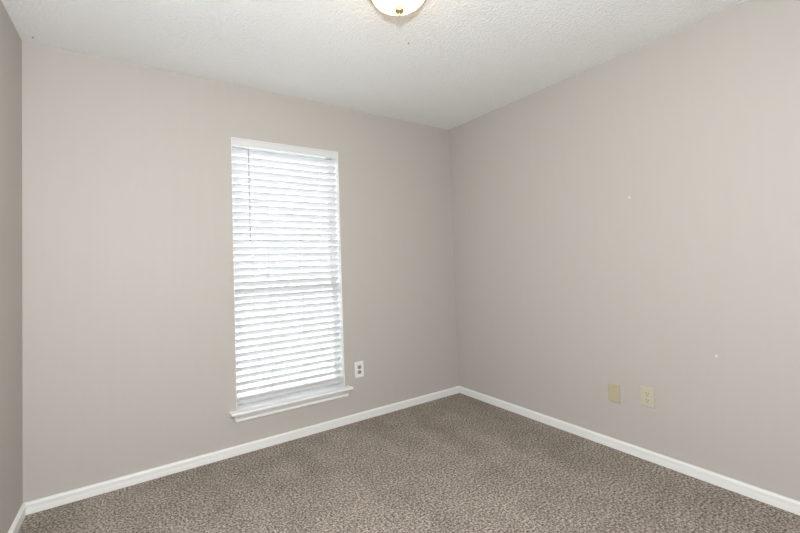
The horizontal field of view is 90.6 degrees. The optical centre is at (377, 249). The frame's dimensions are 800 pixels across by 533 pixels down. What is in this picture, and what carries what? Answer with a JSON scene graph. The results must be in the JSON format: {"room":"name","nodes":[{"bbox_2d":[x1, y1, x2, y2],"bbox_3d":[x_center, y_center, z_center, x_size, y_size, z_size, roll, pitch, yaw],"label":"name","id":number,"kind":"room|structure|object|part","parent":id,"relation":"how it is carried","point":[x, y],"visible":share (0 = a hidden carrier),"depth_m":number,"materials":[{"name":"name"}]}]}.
{"room":"empty bedroom","nodes":[
{"label":"empty bedroom","id":0,"kind":"room"},
{"bbox_2d":[0,0,22,532],"bbox_3d":[-1.129,0.051,0.711,0.165,2.440,3.316,-1,-2,-31],"label":"wall","id":1,"kind":"structure","parent":0,"point":[11,412],"depth_m":1.85,"materials":[{"name":"paint"}]},
{"bbox_2d":[8,503,25,532],"bbox_3d":[-0.974,1.236,0.649,0.017,0.058,3.152,-1,-2,-31],"label":"baseboard","id":2,"kind":"structure","parent":1,"relation":"attached to","point":[19,518],"depth_m":1.89,"materials":[{"name":"white wood"}]},
{"bbox_2d":[22,41,458,502],"bbox_3d":[-0.604,0.111,2.922,3.026,2.440,0.160,-1,-2,-33],"label":"wall","id":3,"kind":"structure","parent":0,"point":[129,359],"depth_m":2.40,"materials":[{"name":"paint"}]},
{"bbox_2d":[24,386,458,514],"bbox_3d":[-0.517,1.296,2.806,3.026,0.058,0.017,-1,-2,-33],"label":"baseboard","id":4,"kind":"structure","parent":3,"relation":"attached to","point":[52,501],"depth_m":2.46,"materials":[{"name":"white wood"}]},
{"bbox_2d":[230,137,352,422],"bbox_3d":[-0.642,0.184,2.859,0.885,1.874,0.217,-1,-2,-33],"label":"window","id":5,"kind":"structure","parent":3,"relation":"in","point":[255,409],"depth_m":2.89,"materials":[{"name":"white wood"}]},
{"bbox_3d":[-0.704,-0.215,2.951,0.768,1.026,0.024,-1,-2,-33],"label":"sash","id":6,"kind":"part","parent":5,"relation":"part of","materials":[{"name":"white plastic"}]},
{"bbox_3d":[-0.661,0.651,2.898,0.768,0.770,0.024,-1,-2,-33],"label":"sash","id":7,"kind":"part","parent":5,"relation":"part of","materials":[{"name":"white plastic"}]},
{"bbox_2d":[232,138,342,404],"bbox_3d":[-0.633,0.134,2.847,0.787,1.768,0.064,-1,-2,-33],"label":"window blind","id":8,"kind":"object","parent":5,"relation":"attached to","point":[248,170],"visible":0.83,"depth_m":2.83,"materials":[{"name":"white plastic"}]},
{"bbox_3d":[-0.852,0.146,2.712,0.002,1.703,0.046,-1,-2,-33],"label":"ladder cord","id":9,"kind":"part","parent":8,"relation":"part of","materials":[{"name":"white fabric"}]},
{"bbox_3d":[-0.608,1.006,2.822,0.779,0.023,0.052,-1,-2,-33],"label":"rail","id":10,"kind":"part","parent":8,"relation":"part of","materials":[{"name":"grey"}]},
{"bbox_3d":[-0.431,0.142,2.984,0.002,1.703,0.046,-1,-2,-33],"label":"ladder cord","id":11,"kind":"part","parent":8,"relation":"part of","materials":[{"name":"white fabric"}]},
{"bbox_3d":[-0.684,0.153,2.926,0.789,1.797,0.062,-1,-2,-33],"label":"frame","id":12,"kind":"part","parent":5,"relation":"part of","materials":[{"name":"white plastic"}]},
{"bbox_2d":[355,361,363,377],"bbox_3d":[-0.143,0.933,3.072,0.078,0.122,0.008,-1,-2,-33],"label":"power outlet","id":13,"kind":"object","parent":3,"relation":"attached to","point":[359,367],"visible":1,"depth_m":3.07,"materials":[{"name":"white plastic"}]},
{"bbox_2d":[1,0,746,129],"bbox_3d":[0.208,-1.233,1.549,3.446,0.104,3.470,-1,-2,-33],"label":"ceiling","id":14,"kind":"structure","parent":0,"point":[444,64],"depth_m":2.18,"materials":[{"name":"white paint"}]},
{"bbox_2d":[370,0,423,15],"bbox_3d":[0.093,-1.099,1.733,0.289,0.150,0.289,-1,-2,-33],"label":"ceiling light","id":15,"kind":"object","parent":14,"relation":"attached to","point":[391,7],"visible":1,"depth_m":1.73,"materials":[{"name":"white glass"}]},
{"bbox_2d":[18,393,799,532],"bbox_3d":[0.292,1.302,1.461,3.446,0.100,3.470,-1,-2,-33],"label":"floor","id":16,"kind":"structure","parent":0,"point":[456,463],"depth_m":2.10,"materials":[{"name":"carpet"}]},
{"bbox_2d":[449,0,799,500],"bbox_3d":[1.587,0.022,2.463,0.161,2.440,3.310,-1,-2,-33],"label":"wall","id":17,"kind":"structure","parent":0,"point":[630,220],"depth_m":2.28,"materials":[{"name":"paint"}]},
{"bbox_2d":[608,383,620,403],"bbox_3d":[1.485,0.904,2.482,0.007,0.114,0.070,-1,-2,-33],"label":"blank wall plate","id":18,"kind":"object","parent":17,"relation":"attached to","point":[613,390],"visible":1,"depth_m":2.48,"materials":[{"name":"beige plastic"}]},
{"bbox_2d":[459,386,799,515],"bbox_3d":[1.595,1.209,2.307,0.017,0.058,3.150,-1,-2,-33],"label":"baseboard","id":19,"kind":"structure","parent":17,"relation":"attached to","point":[776,500],"depth_m":2.27,"materials":[{"name":"white wood"}]},
{"bbox_2d":[640,386,654,407],"bbox_3d":[1.586,0.868,2.323,0.008,0.114,0.072,-1,-2,-33],"label":"power outlet","id":20,"kind":"object","parent":17,"relation":"attached to","point":[647,394],"visible":1,"depth_m":2.32,"materials":[{"name":"beige plastic"}]},
{"label":"outside","id":21,"kind":"structure","parent":0,"visible":0},
{"bbox_2d":[235,276,333,395],"bbox_3d":[-15.524,3.125,28.880,60.000,0.100,59.820,-1,-2,-33],"label":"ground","id":22,"kind":"structure","parent":21,"point":[328,307],"depth_m":8.12,"materials":[{"name":"white"}]}
]}

